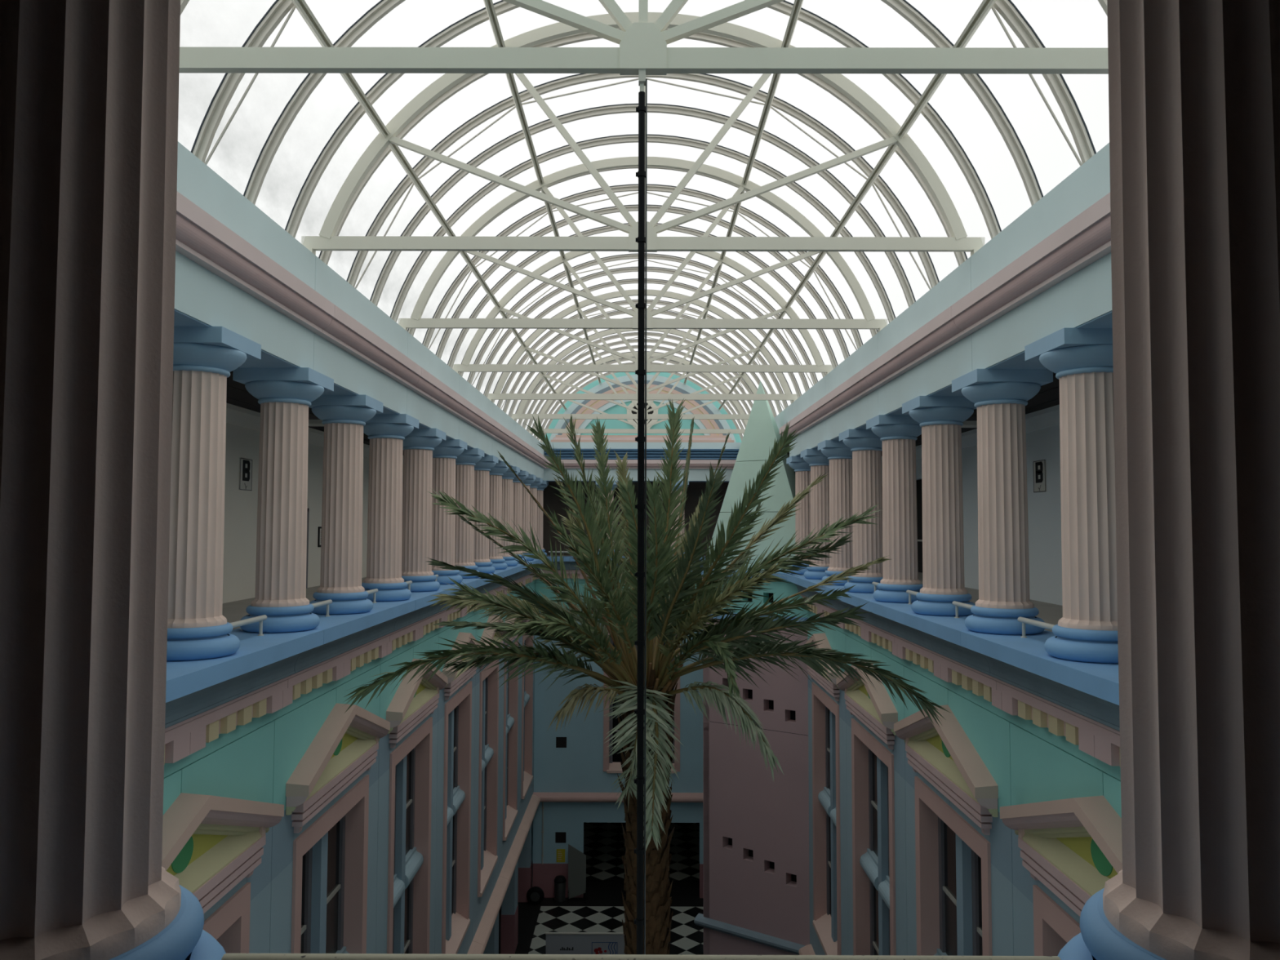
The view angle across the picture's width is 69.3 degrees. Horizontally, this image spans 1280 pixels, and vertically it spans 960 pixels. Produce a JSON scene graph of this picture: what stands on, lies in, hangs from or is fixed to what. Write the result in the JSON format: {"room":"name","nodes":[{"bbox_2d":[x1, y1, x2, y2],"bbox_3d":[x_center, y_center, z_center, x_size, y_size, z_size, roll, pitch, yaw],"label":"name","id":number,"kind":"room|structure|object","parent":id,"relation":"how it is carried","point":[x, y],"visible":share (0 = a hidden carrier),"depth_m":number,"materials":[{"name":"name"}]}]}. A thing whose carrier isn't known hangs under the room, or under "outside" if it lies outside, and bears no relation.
{"room":"shopping mall atrium","nodes":[
{"label":"shopping mall atrium","id":0,"kind":"room"},
{"bbox_2d":[222,403,403,603],"bbox_3d":[-8.592,0.596,23.826,0.300,4.350,55.610,0,-3,0],"label":"wall","id":1,"kind":"structure","parent":0,"point":[242,424],"depth_m":20.19,"materials":[{"name":"grey paint"}]},
{"bbox_2d":[239,457,252,490],"bbox_3d":[-8.538,-0.118,20.051,0.024,0.680,0.600,0,-3,0],"label":"letter sign","id":2,"kind":"object","parent":1,"relation":"attached to","point":[245,464],"visible":1,"depth_m":20.01,"materials":[{"name":"white"}]},
{"bbox_2d":[306,508,309,588],"bbox_3d":[-8.526,1.715,23.073,0.080,2.040,1.220,0,-3,0],"label":"door","id":3,"kind":"structure","parent":1,"relation":"in","point":[308,509],"depth_m":23.62,"materials":[{"name":"grey paint"}]},
{"bbox_2d":[317,526,321,546],"bbox_3d":[-8.523,1.525,24.875,0.036,0.540,0.640,0,-3,0],"label":"framed notice","id":4,"kind":"object","parent":1,"relation":"attached to","point":[319,536],"visible":0.36,"depth_m":24.60,"materials":[{"name":"black"}]},
{"bbox_2d":[226,370,404,455],"bbox_3d":[-7.587,-1.449,23.925,4.700,0.250,55.610,0,-3,0],"label":"ceiling","id":5,"kind":"structure","parent":0,"point":[237,394],"depth_m":18.51,"materials":[{"name":"black"}]},
{"bbox_2d":[308,419,324,426],"bbox_3d":[-6.947,-1.341,20.109,1.240,0.345,0.180,0,-3,0],"label":"lamp","id":6,"kind":"object","parent":5,"relation":"hanging from","point":[311,422],"visible":0.07,"depth_m":20.02,"materials":[{"name":"metal"}]},
{"bbox_2d":[163,579,534,954],"bbox_3d":[-5.618,9.351,25.073,0.220,11.200,45.450,0,-3,0],"label":"wall","id":7,"kind":"structure","parent":0,"point":[255,761],"depth_m":17.21,"materials":[{"name":"teal paint"}]},
{"bbox_2d":[161,792,284,914],"bbox_3d":[-5.362,4.609,11.117,0.380,1.680,4.660,0,-3,0],"label":"pediment","id":8,"kind":"object","parent":7,"relation":"attached to","point":[211,843],"visible":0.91,"depth_m":11.64,"materials":[{"name":"pink stone"}]},
{"bbox_2d":[203,882,250,953],"bbox_3d":[-5.728,9.362,10.880,0.590,7.600,3.940,0,-3,0],"label":"window","id":9,"kind":"structure","parent":7,"relation":"in","point":[229,925],"depth_m":12.71,"materials":[{"name":"paint"}]},
{"bbox_2d":[290,774,368,953],"bbox_3d":[-5.715,9.645,16.533,0.590,7.600,3.940,0,-3,0],"label":"window","id":10,"kind":"structure","parent":7,"relation":"in","point":[329,910],"depth_m":17.65,"materials":[{"name":"paint"}]},
{"bbox_2d":[285,702,390,832],"bbox_3d":[-5.349,4.891,16.769,0.380,1.680,4.660,0,-3,0],"label":"pediment","id":11,"kind":"object","parent":7,"relation":"attached to","point":[345,746],"visible":1,"depth_m":16.10,"materials":[{"name":"paint"}]},
{"bbox_2d":[164,556,547,764],"bbox_3d":[-5.459,3.409,25.378,1.370,1.140,44.934,0,-3,0],"label":"ledge","id":12,"kind":"object","parent":7,"relation":"attached to","point":[206,699],"visible":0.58,"depth_m":13.43,"materials":[{"name":"blue paint"}]},
{"bbox_2d":[166,326,261,661],"bbox_3d":[-5.472,0.177,11.338,1.168,3.917,1.168,0,-3,0],"label":"fluted column","id":13,"kind":"structure","parent":12,"relation":"on","point":[204,357],"depth_m":11.06,"materials":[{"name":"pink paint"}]},
{"bbox_2d":[230,614,266,635],"bbox_3d":[-5.453,2.059,12.641,0.090,0.285,1.590,0,-3,0],"label":"guard rail","id":14,"kind":"object","parent":12,"relation":"on","point":[240,623],"visible":0.52,"depth_m":13.02,"materials":[{"name":"metal"}]},
{"bbox_2d":[232,367,333,633],"bbox_3d":[-5.465,0.319,14.165,1.168,3.917,1.168,0,-3,0],"label":"fluted column","id":15,"kind":"structure","parent":12,"relation":"on","point":[285,396],"depth_m":13.88,"materials":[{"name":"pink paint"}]},
{"bbox_2d":[311,599,332,616],"bbox_3d":[-5.446,2.200,15.467,0.090,0.285,1.590,0,-3,0],"label":"guard rail","id":16,"kind":"object","parent":12,"relation":"on","point":[326,602],"visible":0.55,"depth_m":15.95,"materials":[{"name":"metal"}]},
{"bbox_2d":[308,395,383,614],"bbox_3d":[-5.459,0.460,16.991,1.168,3.917,1.168,0,-3,0],"label":"fluted column","id":17,"kind":"structure","parent":12,"relation":"on","point":[344,418],"depth_m":16.70,"materials":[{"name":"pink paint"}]},
{"bbox_2d":[366,588,377,603],"bbox_3d":[-5.439,2.342,18.294,0.090,0.285,1.590,0,-3,0],"label":"guard rail","id":18,"kind":"object","parent":12,"relation":"on","point":[375,590],"visible":0.48,"depth_m":18.93,"materials":[{"name":"metal"}]},
{"bbox_2d":[361,413,418,601],"bbox_3d":[-5.452,0.602,19.818,1.168,3.917,1.168,0,-3,0],"label":"fluted column","id":19,"kind":"structure","parent":12,"relation":"on","point":[386,433],"depth_m":19.53,"materials":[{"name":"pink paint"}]},
{"bbox_2d":[401,428,445,591],"bbox_3d":[-5.445,0.743,22.644,1.168,3.917,1.168,0,-3,0],"label":"fluted column","id":20,"kind":"structure","parent":12,"relation":"on","point":[419,445],"depth_m":22.36,"materials":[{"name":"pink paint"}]},
{"bbox_2d":[431,439,466,584],"bbox_3d":[-5.439,0.884,25.471,1.168,3.917,1.168,0,-3,0],"label":"fluted column","id":21,"kind":"structure","parent":12,"relation":"on","point":[444,455],"depth_m":25.17,"materials":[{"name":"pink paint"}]},
{"bbox_2d":[173,142,549,480],"bbox_3d":[-5.287,-1.990,25.624,1.190,1.850,44.388,0,-3,0],"label":"entablature","id":22,"kind":"object","parent":21,"relation":"on","point":[237,270],"visible":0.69,"depth_m":13.64,"materials":[{"name":"paint"}]},
{"bbox_2d":[454,448,484,578],"bbox_3d":[-5.432,1.026,28.297,1.168,3.917,1.168,0,-3,0],"label":"fluted column","id":23,"kind":"structure","parent":12,"relation":"on","point":[465,462],"depth_m":28.01,"materials":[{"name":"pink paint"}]},
{"bbox_2d":[473,455,498,573],"bbox_3d":[-5.425,1.167,31.124,1.168,3.917,1.168,0,-3,0],"label":"fluted column","id":24,"kind":"structure","parent":12,"relation":"on","point":[482,468],"depth_m":30.83,"materials":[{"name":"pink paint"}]},
{"bbox_2d":[488,461,510,569],"bbox_3d":[-5.418,1.308,33.950,1.168,3.917,1.168,0,-3,0],"label":"fluted column","id":25,"kind":"structure","parent":12,"relation":"on","point":[495,474],"depth_m":33.67,"materials":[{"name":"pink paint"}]},
{"bbox_2d":[502,466,519,566],"bbox_3d":[-5.412,1.450,36.776,1.168,3.917,1.168,0,-3,0],"label":"fluted column","id":26,"kind":"structure","parent":12,"relation":"on","point":[508,477],"depth_m":36.50,"materials":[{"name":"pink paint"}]},
{"bbox_2d":[512,471,528,563],"bbox_3d":[-5.405,1.591,39.603,1.168,3.917,1.168,0,-3,0],"label":"fluted column","id":27,"kind":"structure","parent":12,"relation":"on","point":[522,475],"depth_m":39.34,"materials":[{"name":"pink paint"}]},
{"bbox_2d":[521,474,536,560],"bbox_3d":[-5.398,1.732,42.429,1.168,3.917,1.168,0,-3,0],"label":"fluted column","id":28,"kind":"structure","parent":12,"relation":"on","point":[531,479],"depth_m":42.17,"materials":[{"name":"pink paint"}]},
{"bbox_2d":[529,477,542,555],"bbox_3d":[-5.391,1.874,45.256,1.168,3.917,1.168,0,-3,0],"label":"fluted column","id":29,"kind":"structure","parent":12,"relation":"on","point":[533,487],"depth_m":45.01,"materials":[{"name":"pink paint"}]},
{"bbox_2d":[386,716,432,953],"bbox_3d":[-5.701,9.927,22.186,0.590,7.600,3.940,0,-3,0],"label":"window","id":30,"kind":"structure","parent":7,"relation":"in","point":[408,921],"depth_m":23.56,"materials":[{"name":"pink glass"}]},
{"bbox_2d":[386,658,447,747],"bbox_3d":[-5.335,5.174,22.422,0.380,1.680,4.660,0,-3,0],"label":"pediment","id":31,"kind":"object","parent":7,"relation":"attached to","point":[413,700],"visible":0.91,"depth_m":21.59,"materials":[{"name":"paint"}]},
{"bbox_2d":[441,680,471,954],"bbox_3d":[-5.688,10.210,27.838,0.590,7.600,3.940,0,-3,0],"label":"window","id":32,"kind":"structure","parent":7,"relation":"in","point":[455,921],"depth_m":29.20,"materials":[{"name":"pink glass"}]},
{"bbox_2d":[442,631,482,700],"bbox_3d":[-5.322,5.457,28.075,0.380,1.680,4.660,0,-3,0],"label":"pediment","id":33,"kind":"object","parent":7,"relation":"attached to","point":[452,685],"visible":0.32,"depth_m":27.38,"materials":[{"name":"pink stone"}]},
{"bbox_2d":[477,659,498,897],"bbox_3d":[-5.674,10.493,33.491,0.590,7.600,3.940,0,-3,0],"label":"window","id":34,"kind":"structure","parent":7,"relation":"in","point":[487,858],"depth_m":34.98,"materials":[{"name":"pink stone"}]},
{"bbox_2d":[479,614,507,669],"bbox_3d":[-5.308,5.739,33.728,0.380,1.680,4.660,0,-3,0],"label":"pediment","id":35,"kind":"object","parent":7,"relation":"attached to","point":[494,636],"visible":0.37,"depth_m":33.20,"materials":[{"name":"pink stone"}]},
{"bbox_2d":[502,639,518,840],"bbox_3d":[-5.661,10.775,39.144,0.590,7.600,3.940,0,-3,0],"label":"window","id":36,"kind":"structure","parent":7,"relation":"in","point":[511,686],"depth_m":40.68,"materials":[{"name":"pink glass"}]},
{"bbox_2d":[503,615,525,645],"bbox_3d":[-5.295,6.022,39.381,0.380,1.680,4.660,0,-3,0],"label":"pediment","id":37,"kind":"object","parent":7,"relation":"attached to","point":[513,638],"visible":0.1,"depth_m":37.85,"materials":[{"name":"paint"}]},
{"bbox_2d":[520,633,533,799],"bbox_3d":[-5.647,11.058,44.797,0.590,7.600,3.940,0,-3,0],"label":"window","id":38,"kind":"structure","parent":7,"relation":"in","point":[527,680],"depth_m":46.35,"materials":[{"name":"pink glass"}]},
{"bbox_2d":[483,821,533,954],"bbox_3d":[-7.027,17.636,24.637,3.100,5.000,46.400,0,-3,0],"label":"wall","id":39,"kind":"structure","parent":0,"point":[521,882],"depth_m":41.06,"materials":[{"name":"grey paint"}]},
{"bbox_2d":[466,791,815,955],"bbox_3d":[0.029,15.067,24.811,11.240,0.419,45.394,0,-3,0],"label":"string course","id":40,"kind":"object","parent":39,"relation":"attached to","point":[478,944],"visible":0.77,"depth_m":39.87,"materials":[{"name":"paint"}]},
{"bbox_2d":[498,822,703,955],"bbox_3d":[0.035,20.619,31.925,18.000,0.203,60.170,0,-3,0],"label":"floor","id":41,"kind":"structure","parent":0,"point":[603,910],"depth_m":46.63,"materials":[{"name":"tile"}]},
{"bbox_2d":[526,886,544,904],"bbox_3d":[-5.229,20.776,46.293,0.880,0.880,0.340,0,-3,0],"label":"drum","id":42,"kind":"object","parent":41,"relation":"on","point":[535,895],"visible":1,"depth_m":46.15,"materials":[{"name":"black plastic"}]},
{"bbox_2d":[554,875,565,902],"bbox_3d":[-4.048,20.651,46.837,0.600,1.200,0.600,0,-3,0],"label":"waste bin","id":43,"kind":"object","parent":41,"relation":"on","point":[560,880],"visible":1,"depth_m":46.61,"materials":[{"name":"grey metal"}]},
{"bbox_2d":[567,844,586,902],"bbox_3d":[-3.176,19.826,46.736,0.900,2.850,0.400,0,-3,0],"label":"screen panel","id":44,"kind":"object","parent":41,"relation":"on","point":[576,859],"visible":1,"depth_m":46.72,"materials":[{"name":"grey"}]},
{"bbox_2d":[545,932,625,954],"bbox_3d":[-2.373,20.392,40.538,3.540,1.100,0.500,0,-3,0],"label":"hoarding","id":45,"kind":"object","parent":41,"relation":"on","point":[557,943],"visible":0.88,"depth_m":40.51,"materials":[{"name":"white"}]},
{"bbox_2d":[342,398,950,954],"bbox_3d":[0.256,9.095,13.656,8.159,20.997,5.426,0,-3,0],"label":"palm tree","id":46,"kind":"object","parent":41,"relation":"on","point":[693,607],"visible":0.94,"depth_m":13.13,"materials":[{"name":"green plant"}]},
{"bbox_2d":[532,577,703,897],"bbox_3d":[0.091,13.099,47.705,11.220,16.400,0.320,0,-3,0],"label":"wall","id":47,"kind":"structure","parent":0,"point":[578,767],"depth_m":47.49,"materials":[{"name":"teal paint"}]},
{"bbox_2d":[541,802,544,864],"bbox_3d":[-4.971,17.973,47.291,0.120,3.200,0.085,0,-3,0],"label":"pipe","id":48,"kind":"object","parent":47,"relation":"attached to","point":[542,807],"visible":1,"depth_m":47.27,"materials":[{"name":"grey"}]},
{"bbox_2d":[555,831,566,843],"bbox_3d":[-4.051,18.266,47.308,0.600,0.600,0.018,0,-3,0],"label":"air vent","id":49,"kind":"object","parent":47,"relation":"in","point":[560,837],"visible":1,"depth_m":47.30,"materials":[{"name":"metal"}]},
{"bbox_2d":[556,848,564,862],"bbox_3d":[-4.043,19.175,47.258,0.440,0.660,0.018,0,-3,0],"label":"notice","id":50,"kind":"object","parent":47,"relation":"attached to","point":[560,852],"visible":1,"depth_m":47.25,"materials":[{"name":"yellow"}]},
{"bbox_2d":[555,736,567,748],"bbox_3d":[-4.040,13.472,47.547,0.600,0.600,0.018,0,-3,0],"label":"air vent","id":51,"kind":"object","parent":47,"relation":"in","point":[561,742],"visible":1,"depth_m":47.54,"materials":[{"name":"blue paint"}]},
{"bbox_2d":[537,555,705,579],"bbox_3d":[0.110,4.551,47.957,12.388,1.140,1.370,0,-3,0],"label":"ledge","id":52,"kind":"object","parent":47,"relation":"attached to","point":[567,560],"visible":0.07,"depth_m":47.71,"materials":[{"name":"blue paint"}]},
{"bbox_2d":[537,480,548,555],"bbox_3d":[-5.385,2.015,48.082,1.168,3.917,1.168,0,-3,0],"label":"fluted column","id":53,"kind":"structure","parent":52,"relation":"on","point":[544,484],"depth_m":47.84,"materials":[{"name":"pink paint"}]},
{"bbox_2d":[542,435,741,482],"bbox_3d":[0.122,-1.123,48.081,11.188,2.385,1.190,0,-3,0],"label":"entablature","id":54,"kind":"object","parent":53,"relation":"on","point":[705,450],"visible":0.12,"depth_m":47.76,"materials":[{"name":"paint"}]},
{"bbox_2d":[595,480,617,555],"bbox_3d":[-1.724,2.023,48.073,1.168,3.917,1.168,0,-3,0],"label":"fluted column","id":55,"kind":"structure","parent":52,"relation":"on","point":[614,483],"depth_m":47.82,"materials":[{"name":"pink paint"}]},
{"bbox_2d":[671,480,688,554],"bbox_3d":[1.955,2.031,48.064,1.168,3.917,1.168,0,-3,0],"label":"fluted column","id":56,"kind":"structure","parent":52,"relation":"on","point":[678,482],"depth_m":47.75,"materials":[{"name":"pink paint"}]},
{"bbox_2d":[603,624,679,773],"bbox_3d":[0.095,11.223,47.844,3.940,7.600,0.590,0,-3,0],"label":"window","id":57,"kind":"structure","parent":47,"relation":"in","point":[611,764],"depth_m":47.59,"materials":[{"name":"paint"}]},
{"bbox_2d":[542,481,728,555],"bbox_3d":[0.824,2.000,51.472,18.600,4.350,0.200,0,-3,0],"label":"wall","id":58,"kind":"structure","parent":0,"point":[551,500],"depth_m":51.40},
{"bbox_2d":[222,555,1062,631],"bbox_3d":[0.053,2.887,23.690,20.000,0.200,55.610,0,-3,0],"label":"railing","id":59,"kind":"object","parent":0,"point":[1051,613],"depth_m":18.23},
{"bbox_2d":[545,372,741,442],"bbox_3d":[0.128,-3.645,48.342,10.723,4.310,0.260,0,-3,0],"label":"wall","id":60,"kind":"structure","parent":0,"point":[604,406],"depth_m":48.32,"materials":[{"name":"teal paint"}]},
{"bbox_2d":[626,400,657,428],"bbox_3d":[0.128,-3.452,48.292,1.626,1.626,0.160,0,-3,0],"label":"window","id":61,"kind":"structure","parent":60,"relation":"in","point":[631,405],"depth_m":48.24,"materials":[{"name":"glass"}]},
{"bbox_2d":[180,0,1107,443],"bbox_3d":[0.074,-4.788,25.591,11.500,4.320,46.180,0,-3,0],"label":"ceiling","id":62,"kind":"structure","parent":0,"point":[1057,84],"depth_m":16.63,"materials":[{"name":"grey metal"}]},
{"bbox_2d":[511,328,756,420],"bbox_3d":[0.102,-4.260,37.049,10.560,3.850,0.160,0,-3,0],"label":"roof truss","id":63,"kind":"object","parent":62,"relation":"attached to","point":[519,415],"visible":0.54,"depth_m":36.96,"materials":[{"name":"beige metal"}]},
{"bbox_2d":[528,351,747,434],"bbox_3d":[0.115,-3.977,42.702,10.560,3.850,0.160,0,-3,0],"label":"roof truss","id":64,"kind":"object","parent":62,"relation":"attached to","point":[576,375],"visible":0.46,"depth_m":42.60,"materials":[{"name":"beige metal"}]},
{"bbox_2d":[487,289,797,402],"bbox_3d":[0.088,-4.543,31.396,10.560,3.850,0.160,0,-3,0],"label":"roof truss","id":65,"kind":"object","parent":62,"relation":"attached to","point":[496,395],"visible":0.7,"depth_m":31.29,"materials":[{"name":"beige metal"}]},
{"bbox_2d":[397,156,888,332],"bbox_3d":[0.061,-5.108,20.090,10.560,3.850,0.160,0,-3,0],"label":"roof truss","id":66,"kind":"object","parent":62,"relation":"attached to","point":[415,321],"visible":0.73,"depth_m":20.00,"materials":[{"name":"beige metal"}]},
{"bbox_2d":[452,251,833,374],"bbox_3d":[0.074,-4.825,25.743,10.560,3.850,0.160,0,-3,0],"label":"roof truss","id":67,"kind":"object","parent":62,"relation":"attached to","point":[464,366],"visible":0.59,"depth_m":25.63,"materials":[{"name":"beige metal"}]},
{"bbox_2d":[690,569,809,955],"bbox_3d":[4.868,11.897,32.656,5.672,17.320,2.820,-2,-4,35],"label":"wall","id":68,"kind":"structure","parent":0,"point":[756,825],"depth_m":31.78,"materials":[{"name":"paint"}]},
{"bbox_2d":[709,381,795,571],"bbox_3d":[4.557,-0.160,33.725,4.462,6.864,1.450,-2,-4,35],"label":"pyramid","id":69,"kind":"object","parent":68,"relation":"on","point":[761,431],"visible":0.54,"depth_m":33.32},
{"bbox_2d":[787,372,1059,472],"bbox_3d":[7.713,-1.416,23.887,4.700,0.250,55.610,0,-3,0],"label":"ceiling","id":70,"kind":"structure","parent":0,"point":[1048,396],"depth_m":18.39,"materials":[{"name":"black"}]},
{"bbox_2d":[960,420,977,427],"bbox_3d":[7.053,-1.311,20.074,1.240,0.345,0.180,0,-3,0],"label":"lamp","id":71,"kind":"object","parent":70,"relation":"hanging from","point":[966,424],"visible":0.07,"depth_m":19.98,"materials":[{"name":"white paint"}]},
{"bbox_2d":[960,425,977,427],"bbox_3d":[7.053,-1.161,20.066,1.200,0.045,0.140,0,-3,0],"label":"diffuser","id":72,"kind":"object","parent":71,"relation":"attached to","point":[963,426],"depth_m":20.01,"materials":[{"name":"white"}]},
{"bbox_2d":[807,610,1121,955],"bbox_3d":[5.682,8.955,16.640,0.220,11.200,28.620,0,-3,0],"label":"wall","id":73,"kind":"structure","parent":0,"point":[1028,763],"depth_m":15.01,"materials":[{"name":"teal paint"}]},
{"bbox_2d":[805,632,841,701],"bbox_3d":[5.438,5.480,28.048,0.380,1.680,4.660,0,-3,0],"label":"pediment","id":74,"kind":"object","parent":73,"relation":"attached to","point":[833,689],"visible":0.34,"depth_m":27.33,"materials":[{"name":"paint"}]},
{"bbox_2d":[811,681,841,955],"bbox_3d":[5.782,10.235,27.810,0.590,7.600,3.940,0,-3,0],"label":"window","id":75,"kind":"structure","parent":73,"relation":"in","point":[825,711],"depth_m":29.19,"materials":[{"name":"paint"}]},
{"bbox_2d":[835,659,897,749],"bbox_3d":[5.425,5.197,22.395,0.380,1.680,4.660,0,-3,0],"label":"pediment","id":76,"kind":"object","parent":73,"relation":"attached to","point":[876,710],"visible":0.84,"depth_m":21.51,"materials":[{"name":"pink stone"}]},
{"bbox_2d":[851,718,896,955],"bbox_3d":[5.769,9.952,22.157,0.590,7.600,3.940,0,-3,0],"label":"window","id":77,"kind":"structure","parent":73,"relation":"in","point":[873,867],"depth_m":23.53,"materials":[{"name":"paint"}]},
{"bbox_2d":[893,704,998,835],"bbox_3d":[5.411,4.915,16.743,0.380,1.680,4.660,0,-3,0],"label":"pediment","id":78,"kind":"object","parent":73,"relation":"attached to","point":[944,756],"visible":0.95,"depth_m":16.04,"materials":[{"name":"paint"}]},
{"bbox_2d":[784,573,1120,767],"bbox_3d":[5.551,3.021,17.122,1.370,1.140,28.458,0,-3,0],"label":"ledge","id":79,"kind":"object","parent":73,"relation":"attached to","point":[1077,701],"visible":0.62,"depth_m":13.29,"materials":[{"name":"blue paint"}]},
{"bbox_2d":[786,456,810,574],"bbox_3d":[5.575,1.190,31.096,1.168,3.917,1.168,0,-3,0],"label":"fluted column","id":80,"kind":"structure","parent":79,"relation":"on","point":[802,468],"depth_m":30.81,"materials":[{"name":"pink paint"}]},
{"bbox_2d":[800,448,829,579],"bbox_3d":[5.568,1.049,28.270,1.168,3.917,1.168,0,-3,0],"label":"fluted column","id":81,"kind":"structure","parent":79,"relation":"on","point":[818,461],"depth_m":27.98,"materials":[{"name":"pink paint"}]},
{"bbox_2d":[817,440,853,585],"bbox_3d":[5.561,0.908,25.443,1.168,3.917,1.168,0,-3,0],"label":"fluted column","id":82,"kind":"structure","parent":79,"relation":"on","point":[840,455],"depth_m":25.16,"materials":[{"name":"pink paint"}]},
{"bbox_2d":[839,429,883,593],"bbox_3d":[5.555,0.766,22.617,1.168,3.917,1.168,0,-3,0],"label":"fluted column","id":83,"kind":"structure","parent":79,"relation":"on","point":[866,447],"depth_m":22.33,"materials":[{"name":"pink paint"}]},
{"bbox_2d":[866,414,923,603],"bbox_3d":[5.548,0.625,19.790,1.168,3.917,1.168,0,-3,0],"label":"fluted column","id":84,"kind":"structure","parent":79,"relation":"on","point":[898,434],"depth_m":19.50,"materials":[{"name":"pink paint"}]},
{"bbox_2d":[906,590,918,604],"bbox_3d":[5.521,2.365,18.267,0.090,0.285,1.590,0,-3,0],"label":"guard rail","id":85,"kind":"object","parent":79,"relation":"on","point":[909,592],"visible":0.43,"depth_m":18.90,"materials":[{"name":"metal"}]},
{"bbox_2d":[902,395,977,616],"bbox_3d":[5.541,0.484,16.964,1.168,3.917,1.168,0,-3,0],"label":"fluted column","id":86,"kind":"structure","parent":79,"relation":"on","point":[940,419],"depth_m":16.68,"materials":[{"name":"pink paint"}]},
{"bbox_2d":[952,600,973,617],"bbox_3d":[5.514,2.224,15.440,0.090,0.285,1.590,0,-3,0],"label":"guard rail","id":87,"kind":"object","parent":79,"relation":"on","point":[957,604],"visible":0.54,"depth_m":15.95,"materials":[{"name":"metal"}]},
{"bbox_2d":[951,368,1053,635],"bbox_3d":[5.535,0.343,14.137,1.168,3.917,1.168,0,-3,0],"label":"fluted column","id":88,"kind":"structure","parent":79,"relation":"on","point":[1000,397],"depth_m":13.85,"materials":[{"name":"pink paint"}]},
{"bbox_2d":[1017,616,1054,637],"bbox_3d":[5.507,2.083,12.614,0.090,0.285,1.590,0,-3,0],"label":"guard rail","id":89,"kind":"object","parent":79,"relation":"on","point":[1024,620],"visible":0.53,"depth_m":12.96,"materials":[{"name":"metal"}]},
{"bbox_2d":[1024,328,1118,663],"bbox_3d":[5.528,0.201,11.311,1.168,3.917,1.168,0,-3,0],"label":"fluted column","id":90,"kind":"structure","parent":79,"relation":"on","point":[1081,358],"depth_m":11.03,"materials":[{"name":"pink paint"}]},
{"bbox_3d":[5.521,0.060,8.484,1.144,3.917,1.144,0,-3,0],"label":"fluted column","id":91,"kind":"structure","parent":79,"relation":"on","visible":0},
{"bbox_2d":[774,142,1112,457],"bbox_3d":[5.424,-1.933,25.964,1.190,1.880,45.124,0,-3,0],"label":"entablature","id":92,"kind":"object","parent":91,"relation":"on","point":[1048,271],"visible":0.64,"depth_m":13.35,"materials":[{"name":"paint"}]},
{"bbox_2d":[301,12,985,256],"bbox_3d":[0.048,-5.391,14.437,10.560,3.850,0.160,0,-3,0],"label":"roof truss","id":93,"kind":"object","parent":92,"relation":"on","point":[326,240],"visible":0.77,"depth_m":14.35,"materials":[{"name":"beige metal"}]},
{"bbox_2d":[178,0,1108,75],"bbox_3d":[0.034,-5.673,8.784,10.560,3.850,0.160,0,-3,0],"label":"roof truss","id":94,"kind":"object","parent":92,"relation":"on","point":[642,44],"visible":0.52,"depth_m":8.65,"materials":[{"name":"beige metal"}]},
{"bbox_2d":[633,69,647,954],"bbox_3d":[-0.011,7.730,8.114,0.105,23.170,0.100,0,-3,0],"label":"pole","id":95,"kind":"object","parent":94,"relation":"hanging from","point":[642,175],"visible":1,"depth_m":8.46,"materials":[{"name":"black metal"}]},
{"bbox_2d":[914,776,992,955],"bbox_3d":[5.755,9.669,16.504,0.590,7.600,3.940,0,-3,0],"label":"window","id":96,"kind":"structure","parent":73,"relation":"in","point":[953,904],"depth_m":17.69,"materials":[{"name":"pink stone"}]},
{"bbox_2d":[1032,884,1080,955],"bbox_3d":[5.742,9.387,10.851,0.590,7.600,3.940,0,-3,0],"label":"window","id":97,"kind":"structure","parent":73,"relation":"in","point":[1054,927],"depth_m":12.68,"materials":[{"name":"paint"}]},
{"bbox_2d":[1000,795,1122,916],"bbox_3d":[5.398,4.632,11.090,0.380,1.680,4.660,0,-3,0],"label":"pediment","id":98,"kind":"object","parent":73,"relation":"attached to","point":[1073,846],"visible":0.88,"depth_m":11.61,"materials":[{"name":"pink stone"}]},
{"bbox_2d":[881,404,1062,605],"bbox_3d":[9.308,0.634,23.781,1.500,4.350,55.610,0,-3,0],"label":"wall","id":99,"kind":"structure","parent":0,"point":[1042,426],"depth_m":20.19,"materials":[{"name":"grey paint"}]},
{"bbox_2d":[1032,459,1046,492],"bbox_3d":[8.638,-0.081,20.009,0.024,0.680,0.600,0,-3,0],"label":"letter sign","id":100,"kind":"object","parent":99,"relation":"attached to","point":[1039,466],"visible":1,"depth_m":19.99,"materials":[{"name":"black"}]},
{"bbox_3d":[-0.017,10.471,2.160,12.000,17.100,0.300,0,-3,0],"label":"wall","id":101,"kind":"structure","parent":0,"visible":0},
{"bbox_3d":[0.003,1.826,2.677,12.388,0.220,1.270,0,-3,0],"label":"ledge","id":102,"kind":"object","parent":101,"relation":"on","visible":0},
{"bbox_2d":[0,0,226,959],"bbox_3d":[-1.832,-0.239,2.850,1.168,3.917,1.168,0,-3,0],"label":"fluted column","id":103,"kind":"structure","parent":102,"relation":"on","point":[89,89],"depth_m":2.63,"materials":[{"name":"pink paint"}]},
{"bbox_2d":[221,953,1061,959],"bbox_3d":[0.004,1.584,2.809,2.540,0.276,0.090,0,-3,0],"label":"guard rail","id":104,"kind":"object","parent":102,"relation":"on","point":[226,956],"visible":1,"depth_m":2.81,"materials":[{"name":"metal"}]},
{"bbox_2d":[1057,0,1279,959],"bbox_3d":[1.848,-0.231,2.841,1.168,3.917,1.168,0,-3,0],"label":"fluted column","id":105,"kind":"structure","parent":102,"relation":"on","point":[1194,85],"depth_m":2.63,"materials":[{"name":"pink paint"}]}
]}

